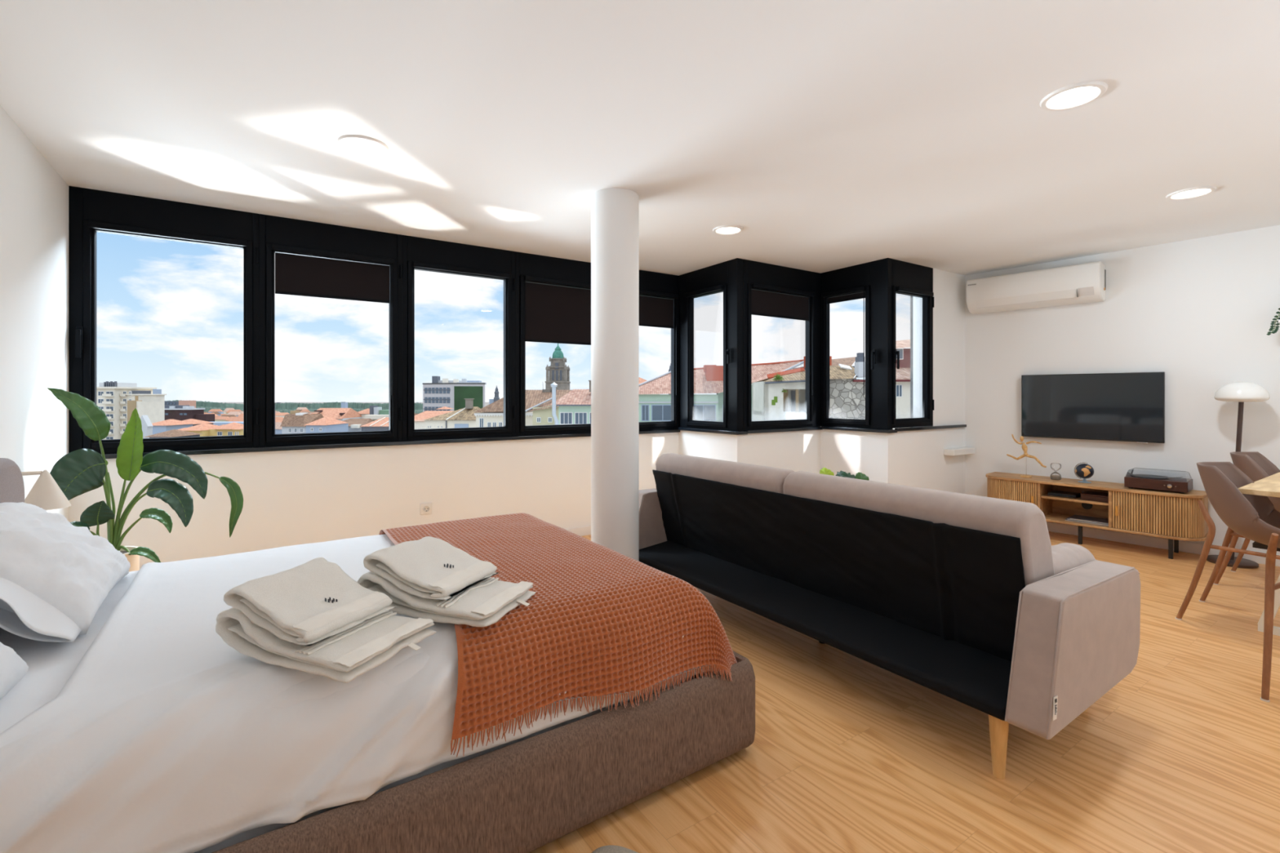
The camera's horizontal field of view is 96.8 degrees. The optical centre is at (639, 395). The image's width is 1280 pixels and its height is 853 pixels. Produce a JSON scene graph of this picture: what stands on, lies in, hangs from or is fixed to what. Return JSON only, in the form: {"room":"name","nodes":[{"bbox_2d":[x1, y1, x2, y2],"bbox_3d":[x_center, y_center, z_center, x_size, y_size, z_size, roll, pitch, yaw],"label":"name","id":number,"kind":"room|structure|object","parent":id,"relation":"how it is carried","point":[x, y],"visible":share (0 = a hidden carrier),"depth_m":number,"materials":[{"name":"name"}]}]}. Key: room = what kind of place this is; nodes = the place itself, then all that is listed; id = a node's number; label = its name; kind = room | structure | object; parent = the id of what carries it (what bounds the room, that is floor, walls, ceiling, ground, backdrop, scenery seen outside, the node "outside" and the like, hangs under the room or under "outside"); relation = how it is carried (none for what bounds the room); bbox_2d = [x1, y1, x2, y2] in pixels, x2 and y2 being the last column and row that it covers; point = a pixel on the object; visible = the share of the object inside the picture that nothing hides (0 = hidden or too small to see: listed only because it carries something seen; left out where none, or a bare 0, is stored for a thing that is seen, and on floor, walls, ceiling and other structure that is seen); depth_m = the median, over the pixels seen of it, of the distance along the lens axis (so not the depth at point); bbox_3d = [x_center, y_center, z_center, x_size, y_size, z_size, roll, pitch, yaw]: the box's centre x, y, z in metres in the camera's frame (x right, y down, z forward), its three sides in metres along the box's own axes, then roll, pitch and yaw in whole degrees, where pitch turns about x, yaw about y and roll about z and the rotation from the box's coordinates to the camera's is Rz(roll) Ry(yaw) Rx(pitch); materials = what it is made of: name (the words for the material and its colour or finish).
{"room":"studio apartment","nodes":[
{"label":"studio apartment","id":0,"kind":"room"},
{"bbox_2d":[0,105,68,520],"bbox_3d":[-1.322,-0.065,0.232,0.200,2.870,7.469,0,0,-34],"label":"wall","id":1,"kind":"structure","parent":0,"point":[34,197],"depth_m":2.68,"materials":[{"name":"white paint"}]},
{"bbox_2d":[21,470,71,510],"bbox_3d":[-2.523,0.377,2.372,0.218,0.193,0.156,0,0,-34],"label":"wall lamp","id":2,"kind":"object","parent":1,"relation":"attached to","point":[46,494],"visible":0.64,"depth_m":2.36,"materials":[{"name":"beige metal"}]},
{"bbox_2d":[68,432,678,568],"bbox_3d":[-1.394,0.870,4.577,4.566,1.000,0.200,0,0,-34],"label":"wall","id":3,"kind":"structure","parent":0,"point":[296,497],"depth_m":4.05,"materials":[{"name":"white paint"}]},
{"bbox_2d":[68,186,259,453],"bbox_3d":[-2.861,-0.443,3.469,0.894,1.565,0.133,0,0,-34],"label":"window","id":4,"kind":"structure","parent":3,"relation":"in","point":[85,205],"depth_m":3.37,"materials":[{"name":"black paint"}]},
{"bbox_2d":[88,220,247,246],"bbox_3d":[-2.826,-0.973,3.439,0.742,0.038,0.032,0,0,-34],"label":"roller blind","id":5,"kind":"object","parent":4,"relation":"attached to","point":[91,224],"visible":1,"depth_m":3.41,"materials":[{"name":"black fabric"}]},
{"bbox_2d":[259,213,402,447],"bbox_3d":[-2.138,-0.443,3.984,0.881,1.565,0.095,0,0,-34],"label":"window","id":6,"kind":"structure","parent":3,"relation":"in","point":[273,229],"depth_m":3.89,"materials":[{"name":"black paint"}]},
{"bbox_2d":[271,243,394,395],"bbox_3d":[-2.110,-0.496,3.944,0.751,0.992,0.062,0,0,-34],"label":"roller blind","id":7,"kind":"object","parent":6,"relation":"attached to","point":[295,274],"visible":1,"depth_m":3.95,"materials":[{"name":"black fabric"}]},
{"bbox_2d":[100,429,679,458],"bbox_3d":[-1.440,0.354,4.467,4.364,0.028,0.130,0,0,-34],"label":"window sill","id":8,"kind":"structure","parent":3,"relation":"on","point":[259,449],"depth_m":4.07,"materials":[{"name":"black stone"}]},
{"bbox_2d":[402,235,515,440],"bbox_3d":[-1.409,-0.443,4.479,0.881,1.565,0.095,0,0,-34],"label":"window","id":9,"kind":"structure","parent":3,"relation":"in","point":[417,249],"depth_m":4.41,"materials":[{"name":"black paint"}]},
{"bbox_2d":[412,261,510,278],"bbox_3d":[-1.375,-0.973,4.426,0.750,0.038,0.032,0,0,-34],"label":"roller blind","id":10,"kind":"object","parent":9,"relation":"attached to","point":[415,264],"visible":1,"depth_m":4.40,"materials":[{"name":"black fabric"}]},
{"bbox_2d":[515,251,591,435],"bbox_3d":[-0.677,-0.443,4.979,0.892,1.565,0.091,0,0,-34],"label":"window","id":11,"kind":"structure","parent":3,"relation":"in","point":[526,264],"depth_m":4.76,"materials":[{"name":"black paint"}]},
{"bbox_2d":[524,275,591,345],"bbox_3d":[-0.648,-0.496,4.938,0.761,0.992,0.062,0,0,-34],"label":"roller blind","id":12,"kind":"object","parent":11,"relation":"attached to","point":[557,314],"visible":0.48,"depth_m":4.92,"materials":[{"name":"black fabric"}]},
{"bbox_2d":[639,269,679,431],"bbox_3d":[0.061,-0.443,5.481,0.893,1.565,0.091,0,0,-34],"label":"window","id":13,"kind":"structure","parent":3,"relation":"in","point":[648,280],"depth_m":5.62,"materials":[{"name":"black paint"}]},
{"bbox_2d":[639,289,678,395],"bbox_3d":[0.069,-0.496,5.425,0.713,0.992,0.062,0,0,-34],"label":"roller blind","id":14,"kind":"object","parent":13,"relation":"attached to","point":[654,312],"visible":0.62,"depth_m":5.51,"materials":[{"name":"black fabric"}]},
{"bbox_2d":[0,0,1279,275],"bbox_3d":[1.861,-1.384,2.347,7.843,0.404,7.389,0,0,-34],"label":"ceiling","id":15,"kind":"structure","parent":0,"point":[837,134],"depth_m":2.47,"materials":[{"name":"white paint"}]},
{"bbox_2d":[337,134,388,156],"bbox_3d":[-1.332,-1.200,2.739,0.224,0.014,0.224,0,0,-34],"label":"recessed light","id":16,"kind":"object","parent":15,"relation":"in","point":[359,144],"visible":1,"depth_m":2.73,"materials":[{"name":"white plastic"}]},
{"bbox_2d":[343,138,382,153],"bbox_3d":[-1.332,-1.203,2.739,0.172,0.006,0.172,0,0,-34],"label":"diffuser","id":17,"kind":"object","parent":16,"relation":"attached to","point":[353,145],"depth_m":2.73,"materials":[{"name":"white plastic"}]},
{"bbox_2d":[712,224,743,235],"bbox_3d":[0.642,-1.204,4.146,0.224,0.014,0.224,0,0,-34],"label":"recessed light","id":18,"kind":"object","parent":15,"relation":"in","point":[729,229],"visible":1,"depth_m":4.14,"materials":[{"name":"white plastic"}]},
{"bbox_2d":[1039,80,1107,111],"bbox_3d":[1.783,-1.230,2.344,0.224,0.014,0.224,0,0,-34],"label":"recessed light","id":19,"kind":"object","parent":15,"relation":"in","point":[1079,94],"visible":1,"depth_m":2.34,"materials":[{"name":"white plastic"}]},
{"bbox_2d":[1047,86,1098,106],"bbox_3d":[1.783,-1.233,2.344,0.172,0.006,0.172,0,0,-34],"label":"diffuser","id":20,"kind":"object","parent":19,"relation":"attached to","point":[1073,96],"depth_m":2.34,"materials":[{"name":"white plastic"}]},
{"bbox_2d":[1165,185,1216,199],"bbox_3d":[3.359,-1.233,3.469,0.224,0.014,0.224,0,0,-34],"label":"recessed light","id":21,"kind":"object","parent":15,"relation":"in","point":[1194,192],"visible":1,"depth_m":3.46,"materials":[{"name":"white plastic"}]},
{"bbox_2d":[1171,188,1209,197],"bbox_3d":[3.359,-1.236,3.469,0.172,0.006,0.172,0,0,-34],"label":"diffuser","id":22,"kind":"object","parent":21,"relation":"attached to","point":[1190,193],"depth_m":3.47,"materials":[{"name":"white plastic"}]},
{"bbox_2d":[678,430,721,460],"bbox_3d":[0.644,0.859,5.461,0.200,1.022,0.629,0,0,-34],"label":"wall","id":23,"kind":"structure","parent":0,"point":[699,444],"depth_m":5.38,"materials":[{"name":"white paint"}]},
{"bbox_2d":[679,257,742,431],"bbox_3d":[0.625,-0.454,5.327,0.133,1.543,0.828,0,0,-34],"label":"window","id":24,"kind":"structure","parent":23,"relation":"in","point":[729,273],"depth_m":5.11,"materials":[{"name":"black paint"}]},
{"bbox_2d":[678,426,747,435],"bbox_3d":[0.664,0.332,5.317,0.130,0.028,0.828,0,0,-34],"label":"window sill","id":25,"kind":"structure","parent":23,"relation":"on","point":[724,432],"depth_m":5.18,"materials":[{"name":"black stone"}]},
{"bbox_2d":[721,430,820,473],"bbox_3d":[1.343,0.856,5.435,1.327,1.028,0.200,0,0,-34],"label":"wall","id":26,"kind":"structure","parent":0,"point":[795,451],"depth_m":5.27,"materials":[{"name":"white paint"}]},
{"bbox_2d":[742,259,821,430],"bbox_3d":[1.365,-0.457,5.364,1.122,1.537,0.091,0,0,-34],"label":"window","id":27,"kind":"structure","parent":26,"relation":"in","point":[753,272],"depth_m":5.33,"materials":[{"name":"black paint"}]},
{"bbox_2d":[751,283,814,395],"bbox_3d":[1.331,-0.496,5.280,0.825,0.992,0.062,0,0,-34],"label":"roller blind","id":28,"kind":"object","parent":27,"relation":"attached to","point":[766,304],"visible":1,"depth_m":5.29,"materials":[{"name":"black fabric"}]},
{"bbox_2d":[742,426,822,433],"bbox_3d":[1.339,0.326,5.353,1.025,0.028,0.130,0,0,-34],"label":"window sill","id":29,"kind":"structure","parent":26,"relation":"on","point":[759,431],"depth_m":5.27,"materials":[{"name":"black stone"}]},
{"bbox_2d":[820,429,867,476],"bbox_3d":[2.012,0.853,5.454,0.200,1.035,0.520,0,0,-34],"label":"wall","id":30,"kind":"structure","parent":0,"point":[846,451],"depth_m":5.39,"materials":[{"name":"white paint"}]},
{"bbox_2d":[821,257,893,429],"bbox_3d":[1.993,-0.460,5.320,0.133,1.530,0.719,0,0,-34],"label":"window","id":31,"kind":"structure","parent":30,"relation":"in","point":[876,276],"depth_m":5.15,"materials":[{"name":"black paint"}]},
{"bbox_2d":[822,285,865,395],"bbox_3d":[1.925,-0.496,5.367,0.062,0.992,0.465,0,0,-34],"label":"roller blind","id":32,"kind":"object","parent":31,"relation":"attached to","point":[858,295],"visible":1,"depth_m":5.32,"materials":[{"name":"black fabric"}]},
{"bbox_2d":[821,426,897,433],"bbox_3d":[2.031,0.319,5.310,0.130,0.028,0.719,0,0,-34],"label":"window sill","id":33,"kind":"structure","parent":30,"relation":"on","point":[887,431],"depth_m":5.21,"materials":[{"name":"black stone"}]},
{"bbox_2d":[529,531,1279,852],"bbox_3d":[1.868,1.310,2.399,7.513,0.120,7.069,0,0,-34],"label":"floor","id":34,"kind":"structure","parent":0,"point":[848,753],"depth_m":1.95,"materials":[{"name":"brown wood"}]},
{"bbox_2d":[120,546,139,572],"bbox_3d":[-2.567,1.005,2.753,0.220,0.490,0.220,0,0,-34],"label":"planter","id":35,"kind":"object","parent":34,"relation":"on","point":[131,553],"depth_m":2.76,"materials":[{"name":"beige ceramic"}]},
{"bbox_2d":[47,387,243,572],"bbox_3d":[-2.413,0.608,2.827,0.726,1.283,0.277,0,0,-34],"label":"potted plant","id":36,"kind":"object","parent":34,"relation":"on","point":[79,472],"visible":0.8,"depth_m":2.78,"materials":[{"name":"green plant"}]},
{"bbox_2d":[0,457,755,852],"bbox_3d":[-0.958,0.735,1.991,2.283,1.030,1.770,0,0,-34],"label":"bed","id":37,"kind":"object","parent":34,"relation":"on","point":[524,796],"visible":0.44,"depth_m":1.54,"materials":[{"name":"brown fabric"}]},
{"bbox_2d":[0,570,689,852],"bbox_3d":[-1.009,0.854,1.974,1.950,0.391,1.430,0,0,-34],"label":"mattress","id":38,"kind":"object","parent":37,"relation":"on","point":[51,664],"visible":0.06,"depth_m":1.39,"materials":[{"name":"white fabric"}]},
{"bbox_2d":[0,641,28,700],"bbox_3d":[-1.436,0.528,1.007,0.372,0.327,0.661,0,0,-34],"label":"bed pillow","id":39,"kind":"object","parent":38,"relation":"on","point":[13,668],"visible":1,"depth_m":1.27,"materials":[{"name":"white fabric"}]},
{"bbox_2d":[0,502,130,642],"bbox_3d":[-1.811,0.507,1.686,0.383,0.339,0.755,0,0,-34],"label":"bed pillow","id":40,"kind":"object","parent":38,"relation":"on","point":[55,575],"visible":1,"depth_m":1.58,"materials":[{"name":"white fabric"}]},
{"bbox_2d":[0,533,715,852],"bbox_3d":[-0.974,0.827,1.991,1.978,0.397,1.565,0,0,-34],"label":"sheet","id":41,"kind":"object","parent":38,"relation":"on","point":[162,737],"visible":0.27,"depth_m":1.25,"materials":[{"name":"white fabric"}]},
{"bbox_2d":[215,607,436,683],"bbox_3d":[-0.779,0.578,1.443,0.471,0.106,0.290,0,0,20],"label":"bath towel","id":42,"kind":"object","parent":41,"relation":"on","point":[344,656],"visible":0.51,"depth_m":1.35,"materials":[{"name":"white fabric"}]},
{"bbox_2d":[223,557,395,646],"bbox_3d":[-0.841,0.516,1.466,0.297,0.111,0.267,0,0,20],"label":"hand towel","id":43,"kind":"object","parent":42,"relation":"on","point":[313,602],"visible":1,"depth_m":1.42,"materials":[{"name":"white fabric"}]},
{"bbox_2d":[378,512,737,757],"bbox_3d":[-0.457,0.852,2.343,1.076,0.472,1.592,0,0,-34],"label":"blanket","id":44,"kind":"object","parent":41,"relation":"on","point":[599,620],"visible":0.83,"depth_m":1.75,"materials":[{"name":"orange fabric"}]},
{"bbox_2d":[356,571,535,626],"bbox_3d":[-0.562,0.566,1.696,0.472,0.108,0.287,0,0,19],"label":"bath towel","id":45,"kind":"object","parent":44,"relation":"on","point":[484,603],"visible":0.6,"depth_m":1.60,"materials":[{"name":"white fabric"}]},
{"bbox_2d":[363,536,499,599],"bbox_3d":[-0.625,0.507,1.722,0.301,0.105,0.275,0,0,19],"label":"hand towel","id":46,"kind":"object","parent":45,"relation":"on","point":[428,566],"visible":1,"depth_m":1.67,"materials":[{"name":"white fabric"}]},
{"bbox_2d":[591,845,637,852],"bbox_3d":[-0.022,1.220,1.458,0.247,0.061,0.115,0,0,28],"label":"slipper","id":47,"kind":"object","parent":34,"relation":"on","point":[606,849],"visible":1,"depth_m":1.50,"materials":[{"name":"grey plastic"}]},
{"bbox_2d":[591,187,639,561],"bbox_3d":[-0.152,0.015,3.458,0.290,2.510,0.290,0,0,-34],"label":"column","id":48,"kind":"structure","parent":34,"relation":"on","point":[615,211],"depth_m":3.33,"materials":[{"name":"white paint"}]},
{"bbox_2d":[819,467,869,480],"bbox_3d":[1.585,0.916,4.415,0.311,0.667,0.433,0,0,-11],"label":"leafy plant","id":49,"kind":"object","parent":34,"relation":"on","point":[859,475],"visible":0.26,"depth_m":4.40,"materials":[{"name":"green plant"}]},
{"bbox_2d":[639,453,1140,779],"bbox_3d":[0.964,0.817,2.990,1.014,0.867,2.429,0,0,-34],"label":"sofa","id":50,"kind":"object","parent":34,"relation":"on","point":[959,597],"visible":0.99,"depth_m":2.26,"materials":[{"name":"black fabric"}]},
{"bbox_2d":[655,453,794,493],"bbox_3d":[0.517,0.667,3.364,0.302,0.566,1.077,0,0,-34],"label":"cushion","id":51,"kind":"object","parent":50,"relation":"on","point":[691,474],"depth_m":3.26,"materials":[{"name":"beige fabric"}]},
{"bbox_2d":[782,471,1054,586],"bbox_3d":[1.128,0.667,2.466,0.302,0.566,1.086,0,0,-34],"label":"cushion","id":52,"kind":"object","parent":50,"relation":"on","point":[834,533],"depth_m":2.31,"materials":[{"name":"beige fabric"}]},
{"bbox_2d":[1051,542,1095,574],"bbox_3d":[1.644,0.697,2.242,0.480,0.196,0.170,0,0,-34],"label":"bolster cushion","id":53,"kind":"object","parent":50,"relation":"on","point":[1066,556],"visible":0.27,"depth_m":2.20,"materials":[{"name":"beige fabric"}]},
{"bbox_2d":[986,471,1208,559],"bbox_3d":[3.797,0.999,4.859,0.393,0.503,1.490,0,0,-40],"label":"media cabinet","id":54,"kind":"object","parent":34,"relation":"on","point":[1175,516],"visible":0.76,"depth_m":4.55,"materials":[{"name":"brown wood"}]},
{"bbox_2d":[1006,434,1046,477],"bbox_3d":[3.526,0.553,5.193,0.088,0.386,0.314,0,0,-40],"label":"manikin","id":55,"kind":"object","parent":54,"relation":"on","point":[1024,447],"visible":1,"depth_m":5.19,"materials":[{"name":"brown wood"}]},
{"bbox_2d":[1040,493,1108,506],"bbox_3d":[3.781,0.889,4.898,0.342,0.018,0.466,0,0,-40],"label":"shelf","id":56,"kind":"object","parent":54,"relation":"attached to","point":[1043,496],"depth_m":4.82,"materials":[{"name":"brown wood"}]},
{"bbox_2d":[1074,462,1093,483],"bbox_3d":[3.802,0.661,4.863,0.128,0.172,0.128,0,0,-7],"label":"desk globe","id":57,"kind":"object","parent":54,"relation":"on","point":[1084,471],"visible":1,"depth_m":4.83,"materials":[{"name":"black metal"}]},
{"bbox_2d":[1080,490,1108,502],"bbox_3d":[3.846,0.854,4.780,0.204,0.052,0.189,0,0,-40],"label":"wooden box","id":58,"kind":"object","parent":54,"relation":"on","point":[1086,495],"visible":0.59,"depth_m":4.73,"materials":[{"name":"brown wood"}]},
{"bbox_2d":[1124,467,1192,493],"bbox_3d":[4.093,0.671,4.494,0.287,0.150,0.370,0,0,-40],"label":"record player","id":59,"kind":"object","parent":54,"relation":"on","point":[1177,484],"visible":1,"depth_m":4.43},
{"bbox_2d":[1175,462,1279,620],"bbox_3d":[3.370,0.818,3.064,0.521,0.864,0.617,0,0,-34],"label":"dining chair","id":60,"kind":"object","parent":34,"relation":"on","point":[1253,517],"visible":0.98,"depth_m":3.09,"materials":[{"name":"brown wood"}]},
{"bbox_2d":[1206,382,1270,568],"bbox_3d":[4.403,0.576,4.196,0.281,1.349,0.341,0,0,-8],"label":"floor lamp","id":61,"kind":"object","parent":34,"relation":"on","point":[1241,393],"visible":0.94,"depth_m":4.13,"materials":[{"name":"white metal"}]},
{"bbox_2d":[1213,451,1279,585],"bbox_3d":[4.169,0.818,3.650,0.521,0.864,0.617,0,0,-34],"label":"dining chair","id":62,"kind":"object","parent":34,"relation":"on","point":[1254,464],"visible":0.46,"depth_m":3.73,"materials":[{"name":"brown wood"}]},
{"bbox_2d":[1237,471,1279,635],"bbox_3d":[4.060,0.875,3.075,1.428,0.750,0.922,0,0,-34],"label":"dining table","id":63,"kind":"object","parent":34,"relation":"on","point":[1269,486],"visible":0.57,"depth_m":3.01,"materials":[{"name":"brown wood"}]},
{"bbox_2d":[1260,533,1279,702],"bbox_3d":[2.939,0.818,2.294,0.617,0.864,0.521,0,0,-34],"label":"dining chair","id":64,"kind":"object","parent":34,"relation":"on","point":[1270,586],"visible":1,"depth_m":2.37,"materials":[{"name":"brown wood"}]},
{"bbox_2d":[867,268,964,493],"bbox_3d":[2.689,-0.065,5.479,1.348,2.870,0.200,0,0,-34],"label":"wall","id":65,"kind":"structure","parent":0,"point":[948,287],"depth_m":5.53,"materials":[{"name":"white paint"}]},
{"bbox_2d":[892,258,933,428],"bbox_3d":[2.515,-0.465,5.250,0.681,1.520,0.133,0,0,-34],"label":"window","id":66,"kind":"structure","parent":65,"relation":"in","point":[906,274],"depth_m":5.29,"materials":[{"name":"black paint"}]},
{"bbox_2d":[894,424,966,431],"bbox_3d":[2.783,0.309,5.404,1.217,0.028,0.030,0,0,-34],"label":"window sill","id":67,"kind":"structure","parent":65,"relation":"on","point":[911,428],"depth_m":5.36,"materials":[{"name":"black stone"}]},
{"bbox_2d":[943,447,974,456],"bbox_3d":[3.151,0.555,5.611,0.400,0.060,0.099,0,0,-34],"label":"wall box","id":68,"kind":"object","parent":65,"relation":"attached to","point":[959,451],"visible":1,"depth_m":5.54,"materials":[{"name":"white plastic"}]},
{"bbox_2d":[964,225,1279,555],"bbox_3d":[5.154,-0.065,3.757,0.249,2.870,5.673,0,0,-40],"label":"wall","id":69,"kind":"structure","parent":0,"point":[1200,312],"depth_m":4.66,"materials":[{"name":"white paint"}]},
{"bbox_2d":[965,261,1106,314],"bbox_3d":[3.612,-0.973,5.245,0.206,0.325,1.051,0,0,-40],"label":"air conditioner","id":70,"kind":"object","parent":69,"relation":"attached to","point":[1082,283],"visible":1,"depth_m":5.13,"materials":[{"name":"white plastic"}]},
{"bbox_2d":[1021,372,1164,444],"bbox_3d":[3.925,0.104,4.979,0.066,0.585,0.996,0,0,-40],"label":"television","id":71,"kind":"object","parent":69,"relation":"attached to","point":[1130,406],"visible":0.94,"depth_m":4.92,"materials":[{"name":"black plastic"}]},
{"bbox_2d":[1046,521,1279,566],"bbox_3d":[5.077,1.208,3.643,0.013,0.085,5.547,0,0,-40],"label":"baseboard","id":72,"kind":"structure","parent":69,"relation":"attached to","point":[1144,540],"depth_m":4.74,"materials":[{"name":"white paint"}]},
{"label":"outside","id":73,"kind":"structure","parent":0,"visible":0},
{"bbox_2d":[910,295,912,427],"bbox_3d":[2.998,0.250,6.088,0.130,4.400,0.140,0,0,-34],"label":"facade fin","id":74,"kind":"object","parent":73,"point":[911,297],"visible":0.02,"depth_m":6.10,"materials":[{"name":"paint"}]},
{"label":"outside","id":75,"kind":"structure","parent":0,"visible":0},
{"bbox_2d":[218,402,533,411],"bbox_3d":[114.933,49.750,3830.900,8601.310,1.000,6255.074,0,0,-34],"label":"ground","id":76,"kind":"structure","parent":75,"point":[486,403],"depth_m":3656.66,"materials":[{"name":"paint"}]},
{"bbox_2d":[96,381,166,439],"bbox_3d":[-220.967,21.794,238.550,28.312,54.912,19.900,0,0,0],"label":"apartment block","id":77,"kind":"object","parent":76,"relation":"on","point":[112,397],"visible":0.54,"depth_m":232.91,"materials":[{"name":"paint"}]},
{"bbox_2d":[127,395,143,422],"bbox_3d":[-192.000,24.751,217.000,3.655,48.998,4.000,0,0,0],"label":"apartment block","id":78,"kind":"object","parent":76,"relation":"on","point":[131,405],"visible":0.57,"depth_m":215.25,"materials":[{"name":"beige paint"}]},
{"bbox_2d":[140,414,152,438],"bbox_3d":[-122.438,27.087,140.750,2.626,44.326,1.500,0,0,0],"label":"house","id":79,"kind":"structure","parent":76,"relation":"on","point":[147,426],"depth_m":140.10,"materials":[{"name":"grey paint"}]},
{"bbox_2d":[142,429,201,438],"bbox_3d":[-90.094,27.918,110.000,5.219,42.664,8.000,0,0,0],"label":"house","id":80,"kind":"structure","parent":76,"relation":"on","point":[174,433],"depth_m":108.44,"materials":[{"name":"orange tile"}]},
{"bbox_2d":[151,418,194,434],"bbox_3d":[-127.579,27.878,154.500,6.507,42.744,10.000,0,0,0],"label":"house","id":81,"kind":"structure","parent":76,"relation":"on","point":[168,424],"depth_m":151.93,"materials":[{"name":"orange tile"}]},
{"bbox_2d":[164,404,214,422],"bbox_3d":[-272.550,27.623,334.500,38.300,43.254,10.000,0,0,0],"label":"dark hall","id":82,"kind":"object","parent":76,"relation":"on","point":[179,412],"visible":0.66,"depth_m":330.14,"materials":[{"name":"brick"}]},
{"bbox_2d":[177,422,243,436],"bbox_3d":[-96.131,27.702,129.600,14.654,43.095,10.800,0,0,0],"label":"house","id":83,"kind":"structure","parent":76,"relation":"on","point":[232,428],"depth_m":127.00,"materials":[{"name":"orange tile"}]},
{"bbox_2d":[173,400,422,409],"bbox_3d":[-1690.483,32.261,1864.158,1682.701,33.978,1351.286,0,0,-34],"label":"treeline","id":84,"kind":"object","parent":76,"relation":"on","point":[288,406],"visible":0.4,"depth_m":1774.30,"materials":[{"name":"green plant"}]},
{"bbox_2d":[280,410,323,433],"bbox_3d":[-67.355,26.172,113.800,5.495,46.155,8.400,0,0,0],"label":"house","id":85,"kind":"structure","parent":76,"relation":"on","point":[295,422],"depth_m":111.07,"materials":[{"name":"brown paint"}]},
{"bbox_2d":[304,416,348,433],"bbox_3d":[-59.886,26.656,108.800,4.062,45.188,8.400,0,0,0],"label":"house","id":86,"kind":"structure","parent":76,"relation":"on","point":[325,424],"depth_m":106.53,"materials":[{"name":"blue paint"}]},
{"bbox_2d":[311,408,361,421],"bbox_3d":[-83.617,26.383,156.000,10.375,45.733,13.000,0,0,0],"label":"roof","id":87,"kind":"structure","parent":76,"relation":"on","point":[340,414],"depth_m":153.68,"materials":[{"name":"orange tile"}]},
{"bbox_2d":[342,414,388,431],"bbox_3d":[-57.635,26.782,120.000,11.729,44.936,12.000,0,0,0],"label":"house","id":88,"kind":"structure","parent":76,"relation":"on","point":[354,424],"depth_m":117.16,"materials":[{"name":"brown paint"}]},
{"bbox_2d":[358,405,388,420],"bbox_3d":[-75.217,26.126,163.500,11.630,46.249,9.000,0,0,0],"label":"house","id":89,"kind":"structure","parent":76,"relation":"on","point":[373,410],"depth_m":160.00,"materials":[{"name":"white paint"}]},
{"bbox_2d":[360,417,388,431],"bbox_3d":[-45.545,26.612,103.850,7.151,45.277,8.300,0,0,0],"label":"roof","id":90,"kind":"structure","parent":76,"relation":"on","point":[382,424],"depth_m":100.10,"materials":[{"name":"orange tile"}]},
{"bbox_2d":[414,406,453,429],"bbox_3d":[-33.341,25.627,96.350,8.441,47.245,13.300,0,0,0],"label":"building","id":91,"kind":"structure","parent":76,"relation":"on","point":[419,419],"depth_m":93.76,"materials":[{"name":"tile"}]},
{"bbox_2d":[423,398,480,428],"bbox_3d":[-20.642,24.818,64.978,5.960,48.865,6.644,0,0,0],"label":"house","id":92,"kind":"structure","parent":76,"relation":"on","point":[465,417],"depth_m":62.00,"materials":[{"name":"paint"}]},
{"bbox_2d":[422,376,486,412],"bbox_3d":[-62.398,21.391,192.925,21.824,55.717,12.149,0,0,0],"label":"office block","id":93,"kind":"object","parent":76,"relation":"on","point":[438,393],"visible":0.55,"depth_m":188.71,"materials":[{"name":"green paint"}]},
{"bbox_2d":[474,397,533,426],"bbox_3d":[-12.436,24.398,55.300,5.365,49.705,7.400,0,0,0],"label":"house","id":94,"kind":"structure","parent":76,"relation":"on","point":[491,415],"depth_m":51.99,"materials":[{"name":"paint"}]},
{"bbox_2d":[525,389,571,425],"bbox_3d":[-7.526,24.074,47.795,4.530,50.353,8.410,0,0,0],"label":"house","id":95,"kind":"structure","parent":76,"relation":"on","point":[539,402],"depth_m":44.77,"materials":[{"name":"paint"}]},
{"bbox_2d":[545,343,570,390],"bbox_3d":[-43.259,10.205,300.000,11.800,78.089,11.800,0,0,0],"label":"tower","id":96,"kind":"structure","parent":76,"relation":"on","point":[559,373],"depth_m":296.37,"materials":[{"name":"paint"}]},
{"bbox_2d":[550,380,591,424],"bbox_3d":[-3.189,24.074,43.990,6.190,50.352,8.820,0,0,0],"label":"house","id":97,"kind":"structure","parent":76,"relation":"on","point":[575,406],"depth_m":40.00,"materials":[{"name":"paint"}]},
{"bbox_2d":[639,359,804,422],"bbox_3d":[8.916,22.443,67.722,22.659,53.614,12.557,0,0,0],"label":"house","id":98,"kind":"structure","parent":76,"relation":"on","point":[655,403],"depth_m":62.03,"materials":[{"name":"paint"}]},
{"bbox_2d":[751,367,830,421],"bbox_3d":[12.316,23.464,47.268,5.323,51.571,5.864,0,0,0],"label":"house","id":99,"kind":"structure","parent":76,"relation":"on","point":[781,396],"depth_m":45.23,"materials":[{"name":"paint"}]},
{"bbox_2d":[793,355,855,369],"bbox_3d":[21.027,22.449,63.000,7.165,53.602,6.000,0,0,0],"label":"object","id":100,"kind":"structure","parent":76,"relation":"on","point":[846,361],"depth_m":61.43,"materials":[{"name":"grey paint"}]},
{"bbox_2d":[829,352,865,419],"bbox_3d":[17.634,22.899,48.337,5.069,52.701,5.326,0,0,0],"label":"stone house","id":101,"kind":"structure","parent":76,"relation":"on","point":[846,397],"depth_m":46.00,"materials":[{"name":"stone"}]},
{"bbox_2d":[893,339,910,429],"bbox_3d":[17.704,22.643,35.790,5.754,53.215,4.420,0,0,0],"label":"house","id":102,"kind":"structure","parent":76,"relation":"on","point":[903,374],"depth_m":34.00,"materials":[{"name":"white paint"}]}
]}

